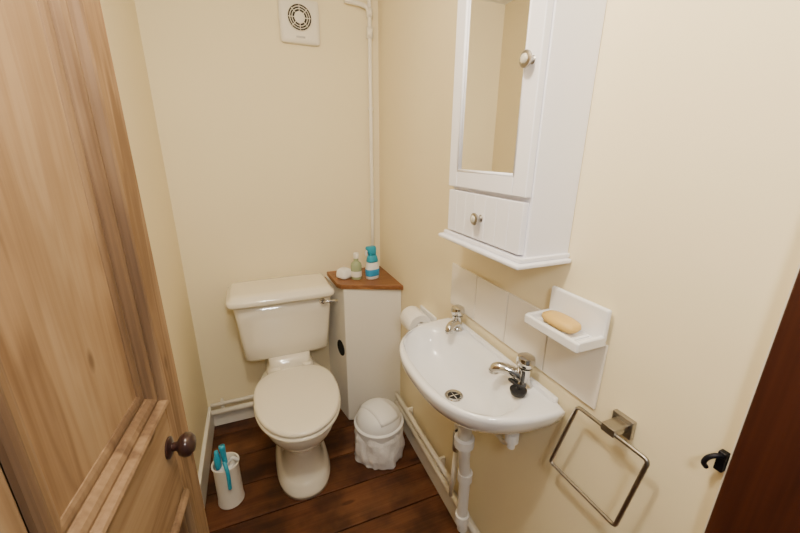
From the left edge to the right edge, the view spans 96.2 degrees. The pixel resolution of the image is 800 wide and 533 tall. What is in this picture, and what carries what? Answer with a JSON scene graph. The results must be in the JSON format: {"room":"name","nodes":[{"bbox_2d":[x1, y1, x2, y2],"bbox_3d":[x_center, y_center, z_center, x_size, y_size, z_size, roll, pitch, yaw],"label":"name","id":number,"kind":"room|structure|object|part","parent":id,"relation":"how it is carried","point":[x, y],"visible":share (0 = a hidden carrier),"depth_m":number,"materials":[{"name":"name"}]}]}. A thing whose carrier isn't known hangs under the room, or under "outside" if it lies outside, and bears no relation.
{"room":"bathroom","nodes":[
{"label":"bathroom","id":0,"kind":"room"},
{"bbox_2d":[100,0,207,472],"bbox_3d":[-0.636,0.183,0.564,0.100,2.300,2.570,-6,19,-21],"label":"wall","id":1,"kind":"structure","parent":0,"point":[120,16],"depth_m":1.44,"materials":[{"name":"beige paint"}]},
{"bbox_2d":[198,406,214,506],"bbox_3d":[-0.750,1.092,1.286,0.018,0.130,1.720,-6,19,-21],"label":"baseboard","id":2,"kind":"structure","parent":1,"relation":"attached to","point":[204,466],"depth_m":1.75,"materials":[{"name":"white paint"}]},
{"bbox_2d":[165,436,173,459],"bbox_3d":[-0.429,0.338,0.671,0.007,0.040,0.040,-5,18,-16],"label":"rose","id":3,"kind":"object","parent":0,"point":[168,453],"depth_m":0.66,"materials":[{"name":"brown wood"}]},
{"bbox_2d":[134,0,379,409],"bbox_3d":[-0.660,-0.247,1.928,1.130,2.300,0.100,-6,19,-21],"label":"wall","id":4,"kind":"structure","parent":0,"point":[264,139],"depth_m":1.78,"materials":[{"name":"beige paint"}]},
{"bbox_2d":[210,394,253,415],"bbox_3d":[-0.757,0.757,2.115,0.635,0.071,0.062,-6,19,-21],"label":"pipes","id":5,"kind":"object","parent":4,"relation":"attached to","point":[223,409],"visible":0.47,"depth_m":2.02,"materials":[{"name":"white metal"}]},
{"bbox_2d":[213,407,254,425],"bbox_3d":[-0.753,0.838,2.168,0.667,0.085,0.018,-6,19,-21],"label":"baseboard","id":6,"kind":"structure","parent":4,"relation":"attached to","point":[246,413],"depth_m":2.08,"materials":[{"name":"white paint"}]},
{"bbox_2d":[277,0,319,46],"bbox_3d":[-0.463,-1.128,1.655,0.180,0.180,0.032,-6,19,-21],"label":"fan","id":7,"kind":"object","parent":4,"relation":"attached to","point":[298,19],"visible":1,"depth_m":1.65,"materials":[{"name":"white plastic"}]},
{"bbox_2d":[287,3,311,30],"bbox_3d":[-0.458,-1.138,1.639,0.112,0.112,0.004,-6,19,-21],"label":"grille","id":8,"kind":"object","parent":7,"relation":"attached to","point":[299,15],"depth_m":1.64,"materials":[{"name":"beige plastic"}]},
{"bbox_2d":[344,0,374,245],"bbox_3d":[-0.205,-0.680,1.903,0.139,1.447,0.040,-6,19,-21],"label":"vertical pipe","id":9,"kind":"object","parent":4,"relation":"attached to","point":[369,11],"visible":0.98,"depth_m":1.85,"materials":[{"name":"white paint"}]},
{"bbox_2d":[378,0,799,532],"bbox_3d":[0.237,-0.066,1.380,0.100,2.300,1.845,-6,19,-21],"label":"wall","id":10,"kind":"structure","parent":0,"point":[686,223],"depth_m":0.68,"materials":[{"name":"beige paint"}]},
{"bbox_2d":[400,305,436,330],"bbox_3d":[0.074,0.239,1.581,0.120,0.104,0.150,-6,19,-21],"label":"toilet roll holder","id":11,"kind":"object","parent":10,"relation":"attached to","point":[411,317],"visible":0.7,"depth_m":1.54,"materials":[{"name":"white paper"}]},
{"bbox_3d":[0.125,0.226,1.598,0.012,0.060,0.150,-6,19,-21],"label":"wall plate","id":12,"kind":"part","parent":11,"relation":"part of","materials":[{"name":"white ceramic"}]},
{"bbox_2d":[394,392,478,532],"bbox_3d":[0.244,0.683,1.370,0.051,0.602,1.350,-6,19,-21],"label":"pipes","id":13,"kind":"object","parent":10,"relation":"attached to","point":[438,463],"visible":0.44,"depth_m":1.65,"materials":[{"name":"white metal"}]},
{"bbox_2d":[403,420,479,532],"bbox_3d":[0.257,1.044,1.485,0.022,0.120,1.360,-6,19,-21],"label":"baseboard","id":14,"kind":"structure","parent":10,"relation":"attached to","point":[448,502],"depth_m":1.70,"materials":[{"name":"white paint"}]},
{"bbox_2d":[399,305,564,532],"bbox_3d":[0.167,0.599,1.181,0.295,0.834,0.570,-6,19,-21],"label":"basin","id":15,"kind":"object","parent":10,"relation":"attached to","point":[461,375],"visible":1,"depth_m":1.10,"materials":[{"name":"white ceramic"}]},
{"bbox_3d":[0.182,0.206,1.244,0.032,0.043,0.087,10,20,28],"label":"spout","id":16,"kind":"part","parent":15,"relation":"part of","materials":[{"name":"silver metal"}]},
{"bbox_3d":[0.169,0.361,1.106,0.295,0.153,0.570,-6,19,-21],"label":"bowl","id":17,"kind":"part","parent":15,"relation":"part of","materials":[{"name":"white ceramic"}]},
{"bbox_3d":[0.292,0.287,0.988,0.090,0.044,0.033,7,19,19],"label":"spout","id":18,"kind":"part","parent":15,"relation":"part of","materials":[{"name":"silver metal"}]},
{"bbox_3d":[0.303,0.309,0.960,0.030,0.031,0.050,5,18,15],"label":"chain","id":19,"kind":"part","parent":15,"relation":"part of","materials":[{"name":"silver metal"}]},
{"bbox_2d":[438,0,606,269],"bbox_3d":[0.257,-0.422,0.850,0.168,0.782,0.385,-6,19,-21],"label":"upper cabinet","id":20,"kind":"object","parent":10,"relation":"attached to","point":[525,70],"visible":1,"depth_m":0.78,"materials":[{"name":"white paint"}]},
{"bbox_3d":[0.160,-0.516,0.935,0.018,0.600,0.044,-6,19,-21],"label":"frame","id":21,"kind":"part","parent":20,"relation":"part of","materials":[{"name":"white paint"}]},
{"bbox_3d":[0.182,-0.119,0.906,0.005,0.020,0.020,-6,19,-21],"label":"knob drawer","id":22,"kind":"part","parent":20,"relation":"part of","materials":[{"name":"beige ceramic"}]},
{"bbox_3d":[0.194,-0.121,0.911,0.023,0.031,0.031,-6,19,-21],"label":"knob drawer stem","id":23,"kind":"part","parent":20,"relation":"part of","materials":[{"name":"white ceramic"}]},
{"bbox_3d":[0.210,-0.211,0.895,0.018,0.044,0.237,-6,19,-21],"label":"frame","id":24,"kind":"part","parent":20,"relation":"part of","materials":[{"name":"white paint"}]},
{"bbox_2d":[460,0,529,172],"bbox_3d":[0.211,-0.476,0.811,0.002,0.514,0.239,-6,19,-21],"label":"mirror glass","id":25,"kind":"object","parent":20,"relation":"on","point":[495,34],"depth_m":0.82,"materials":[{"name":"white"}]},
{"bbox_2d":[438,232,570,269],"bbox_3d":[0.258,-0.055,0.968,0.159,0.012,0.366,-6,19,-21],"label":"shelf","id":26,"kind":"object","parent":20,"relation":"attached to","point":[517,262],"depth_m":0.83,"materials":[{"name":"white paint"}]},
{"bbox_3d":[0.236,-0.398,0.687,0.005,0.020,0.020,-6,19,-21],"label":"knob door","id":27,"kind":"part","parent":20,"relation":"part of","materials":[{"name":"beige ceramic"}]},
{"bbox_3d":[0.248,-0.399,0.692,0.023,0.031,0.031,-6,19,-21],"label":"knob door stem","id":28,"kind":"part","parent":20,"relation":"part of","materials":[{"name":"white ceramic"}]},
{"bbox_3d":[0.265,-0.436,0.687,0.018,0.600,0.044,-6,19,-21],"label":"frame","id":29,"kind":"part","parent":20,"relation":"part of","materials":[{"name":"white paint"}]},
{"bbox_2d":[450,263,608,408],"bbox_3d":[0.321,0.155,1.080,0.008,0.164,0.654,-6,19,-21],"label":"tile backsplash","id":30,"kind":"structure","parent":10,"relation":"attached to","point":[500,312],"depth_m":1.01,"materials":[{"name":"white tile"}]},
{"bbox_2d":[524,286,611,352],"bbox_3d":[0.370,0.113,0.808,0.086,0.086,0.160,-6,19,-21],"label":"soap dish","id":31,"kind":"object","parent":10,"relation":"attached to","point":[594,319],"visible":0.78,"depth_m":0.79,"materials":[{"name":"white ceramic"}]},
{"bbox_2d":[541,310,581,333],"bbox_3d":[0.365,0.124,0.816,0.054,0.024,0.096,-6,19,-21],"label":"soap bar","id":32,"kind":"object","parent":31,"relation":"on","point":[558,320],"depth_m":0.80,"materials":[{"name":"beige wax"}]},
{"bbox_2d":[537,317,605,352],"bbox_3d":[0.374,0.147,0.820,0.078,0.012,0.160,-6,19,-21],"label":"tray","id":33,"kind":"object","parent":31,"relation":"on","point":[570,341],"depth_m":0.77,"materials":[{"name":"white ceramic"}]},
{"bbox_3d":[0.404,0.105,0.820,0.013,0.078,0.160,-6,19,-21],"label":"plate","id":34,"kind":"part","parent":31,"relation":"part of","materials":[{"name":"white ceramic"}]},
{"bbox_2d":[549,406,649,526],"bbox_3d":[0.438,0.417,0.793,0.052,0.234,0.214,-6,19,-21],"label":"towel ring","id":35,"kind":"object","parent":10,"relation":"attached to","point":[620,423],"visible":1,"depth_m":0.74,"materials":[{"name":"silver metal"}]},
{"bbox_3d":[0.443,0.332,0.742,0.043,0.018,0.030,-6,19,-21],"label":"arm","id":36,"kind":"part","parent":35,"relation":"part of","materials":[{"name":"silver metal"}]},
{"bbox_3d":[0.467,0.330,0.751,0.012,0.043,0.046,-6,19,-21],"label":"wall plate","id":37,"kind":"part","parent":35,"relation":"part of","materials":[{"name":"silver metal"}]},
{"bbox_2d":[701,449,730,472],"bbox_3d":[0.517,0.319,0.591,0.030,0.039,0.024,-6,19,-21],"label":"hook","id":38,"kind":"object","parent":10,"relation":"attached to","point":[722,457],"depth_m":0.59,"materials":[{"name":"black metal"}]},
{"bbox_2d":[703,263,799,532],"bbox_3d":[0.546,0.333,0.589,0.032,2.020,0.007,-6,19,-21],"label":"trim","id":39,"kind":"structure","parent":10,"relation":"attached to","point":[798,268],"depth_m":0.54,"materials":[{"name":"white paint"}]},
{"bbox_2d":[704,269,799,532],"bbox_3d":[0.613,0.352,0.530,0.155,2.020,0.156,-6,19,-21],"label":"door","id":40,"kind":"structure","parent":10,"relation":"in","point":[759,492],"depth_m":0.51,"materials":[{"name":"brown wood"}]},
{"bbox_3d":[0.214,1.303,1.000,1.755,0.038,3.270,-6,19,-21],"label":"subfloor","id":41,"kind":"structure","parent":0,"visible":0},
{"bbox_2d":[213,417,258,436],"bbox_3d":[-0.360,0.842,2.342,1.755,0.020,0.187,-6,19,-21],"label":"board","id":42,"kind":"object","parent":41,"relation":"on","point":[219,430],"visible":0.02,"depth_m":2.06,"materials":[{"name":"brown wood"}]},
{"bbox_2d":[210,408,353,463],"bbox_3d":[-0.288,0.896,2.172,1.755,0.020,0.187,-6,19,-21],"label":"board","id":43,"kind":"object","parent":41,"relation":"on","point":[251,440],"visible":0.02,"depth_m":1.96,"materials":[{"name":"brown wood"}]},
{"bbox_2d":[325,266,402,419],"bbox_3d":[-0.210,0.469,2.080,0.335,0.849,0.369,-6,19,-21],"label":"corner cabinet","id":44,"kind":"object","parent":43,"relation":"on","point":[364,331],"visible":0.9,"depth_m":1.98,"materials":[{"name":"white paint"}]},
{"bbox_2d":[336,267,350,278],"bbox_3d":[-0.304,0.033,1.954,0.070,0.051,0.071,14,22,36],"label":"tissue","id":45,"kind":"object","parent":44,"relation":"on","point":[343,272],"visible":0.91,"depth_m":1.93,"materials":[{"name":"white paper"}]},
{"bbox_2d":[351,252,361,279],"bbox_3d":[-0.235,-0.004,1.926,0.059,0.144,0.059,-6,19,-21],"label":"plastic bottle","id":46,"kind":"object","parent":44,"relation":"on","point":[356,267],"visible":1,"depth_m":1.91,"materials":[{"name":"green plastic"}]},
{"bbox_2d":[365,245,378,279],"bbox_3d":[-0.151,-0.023,1.927,0.081,0.179,0.057,-12,22,-35],"label":"spray bottle","id":47,"kind":"object","parent":44,"relation":"on","point":[372,266],"visible":1,"depth_m":1.91,"materials":[{"name":"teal plastic"}]},
{"bbox_2d":[206,425,406,496],"bbox_3d":[-0.216,0.950,2.003,1.755,0.020,0.187,-6,19,-21],"label":"board","id":48,"kind":"object","parent":41,"relation":"on","point":[259,465],"visible":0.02,"depth_m":1.85,"materials":[{"name":"brown wood"}]},
{"bbox_2d":[225,273,340,499],"bbox_3d":[-0.517,0.565,1.744,0.513,0.864,0.756,-7,19,-22],"label":"toilet","id":49,"kind":"object","parent":48,"relation":"on","point":[280,321],"visible":1,"depth_m":1.72,"materials":[{"name":"beige ceramic"}]},
{"bbox_3d":[-0.607,0.113,1.827,0.504,0.052,0.288,-7,19,-22],"label":"cistern lid","id":50,"kind":"part","parent":49,"relation":"part of","materials":[{"name":"beige ceramic"}]},
{"bbox_3d":[-0.464,0.592,1.633,0.376,0.024,0.497,-7,19,-22],"label":"seat lid","id":51,"kind":"part","parent":49,"relation":"part of","materials":[{"name":"beige plastic"}]},
{"bbox_3d":[-0.499,0.794,1.780,0.348,0.406,0.645,-7,19,-22],"label":"pedestal bowl","id":52,"kind":"part","parent":49,"relation":"part of","materials":[{"name":"beige ceramic"}]},
{"bbox_3d":[-0.352,0.177,1.812,0.075,0.020,0.021,-7,19,-22],"label":"lever arm","id":53,"kind":"part","parent":49,"relation":"part of","materials":[{"name":"silver metal"}]},
{"bbox_2d":[205,437,420,532],"bbox_3d":[-0.144,1.004,1.833,1.755,0.020,0.187,-6,19,-21],"label":"board","id":54,"kind":"object","parent":41,"relation":"on","point":[263,497],"visible":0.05,"depth_m":1.67,"materials":[{"name":"brown wood"}]},
{"bbox_2d":[211,444,244,509],"bbox_3d":[-0.760,0.909,1.581,0.112,0.300,0.112,7,18,19],"label":"toilet brush","id":55,"kind":"object","parent":54,"relation":"on","point":[225,467],"visible":1,"depth_m":1.55,"materials":[{"name":"white plastic"}]},
{"bbox_2d":[213,450,221,470],"bbox_3d":[-0.786,0.830,1.544,0.028,0.085,0.044,-6,19,-21],"label":"handle","id":56,"kind":"object","parent":55,"relation":"on","point":[217,463],"depth_m":1.53,"materials":[{"name":"teal plastic"}]},
{"bbox_3d":[-0.764,0.882,1.571,0.027,0.240,0.026,-6,19,-21],"label":"handle","id":57,"kind":"part","parent":55,"relation":"part of","materials":[{"name":"teal plastic"}]},
{"bbox_2d":[354,398,404,469],"bbox_3d":[-0.106,0.835,1.849,0.270,0.292,0.269,-15,23,-40],"label":"bin","id":58,"kind":"object","parent":54,"relation":"on","point":[378,422],"visible":1,"depth_m":1.76,"materials":[{"name":"white plastic"}]},
{"bbox_2d":[213,463,438,532],"bbox_3d":[-0.072,1.058,1.664,1.755,0.020,0.187,-6,19,-21],"label":"board","id":59,"kind":"object","parent":41,"relation":"on","point":[347,508],"visible":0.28,"depth_m":1.59,"materials":[{"name":"brown wood"}]},
{"bbox_2d":[339,495,459,532],"bbox_3d":[0.000,1.112,1.494,1.755,0.020,0.187,-6,19,-21],"label":"board","id":60,"kind":"object","parent":41,"relation":"on","point":[431,515],"visible":0.16,"depth_m":1.53,"materials":[{"name":"brown wood"}]},
{"bbox_3d":[0.361,1.383,0.647,1.755,0.020,0.187,-6,19,-21],"label":"board","id":61,"kind":"object","parent":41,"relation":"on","visible":0},
{"label":"stile","id":62,"kind":"object","parent":61,"relation":"on","visible":0},
{"bbox_2d":[106,410,195,532],"bbox_3d":[-0.347,0.443,0.415,0.081,0.210,0.622,-5,18,-16],"label":"rail","id":63,"kind":"object","parent":62,"relation":"attached to","point":[149,504],"depth_m":0.60,"materials":[{"name":"brown wood"}]},
{"bbox_3d":[-0.409,0.337,0.676,0.043,0.045,0.045,-5,18,-16],"label":"knob","id":64,"kind":"part","parent":63,"relation":"part of","materials":[{"name":"brown wood"}]},
{"label":"rail","id":65,"kind":"object","parent":62,"relation":"attached to","visible":0},
{"label":"lead","id":66,"kind":"object","parent":65,"relation":"attached to","visible":0},
{"bbox_2d":[170,488,197,532],"bbox_3d":[-0.398,0.808,0.676,0.029,0.645,0.330,-5,18,-16],"label":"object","id":67,"kind":"object","parent":66,"relation":"attached to","point":[184,520],"visible":1,"depth_m":0.72,"materials":[{"name":"brown wood"}]},
{"label":"door","id":68,"kind":"structure","parent":62,"relation":"attached to","visible":0},
{"bbox_2d":[0,466,27,532],"bbox_3d":[-0.347,-0.027,0.201,0.036,0.815,0.082,-5,18,-16],"label":"muntin","id":69,"kind":"object","parent":68,"relation":"attached to","point":[11,521],"visible":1,"depth_m":0.31,"materials":[{"name":"brown wood"}]},
{"bbox_2d":[0,0,135,532],"bbox_3d":[-0.410,-0.087,0.387,0.015,0.823,0.338,-5,18,-16],"label":"panel","id":70,"kind":"object","parent":68,"relation":"attached to","point":[63,357],"visible":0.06,"depth_m":0.41,"materials":[{"name":"brown wood"}]},
{"bbox_2d":[0,0,168,532],"bbox_3d":[-0.390,-0.088,0.393,0.029,0.815,0.330,-5,18,-16],"label":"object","id":71,"kind":"object","parent":70,"relation":"attached to","point":[93,507],"visible":1,"depth_m":0.49,"materials":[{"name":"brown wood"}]},
{"bbox_2d":[82,0,209,532],"bbox_3d":[-0.468,0.298,0.721,0.036,1.970,0.087,-5,18,-16],"label":"stile","id":72,"kind":"object","parent":68,"relation":"attached to","point":[175,412],"visible":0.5,"depth_m":0.63,"materials":[{"name":"brown wood"}]}
]}

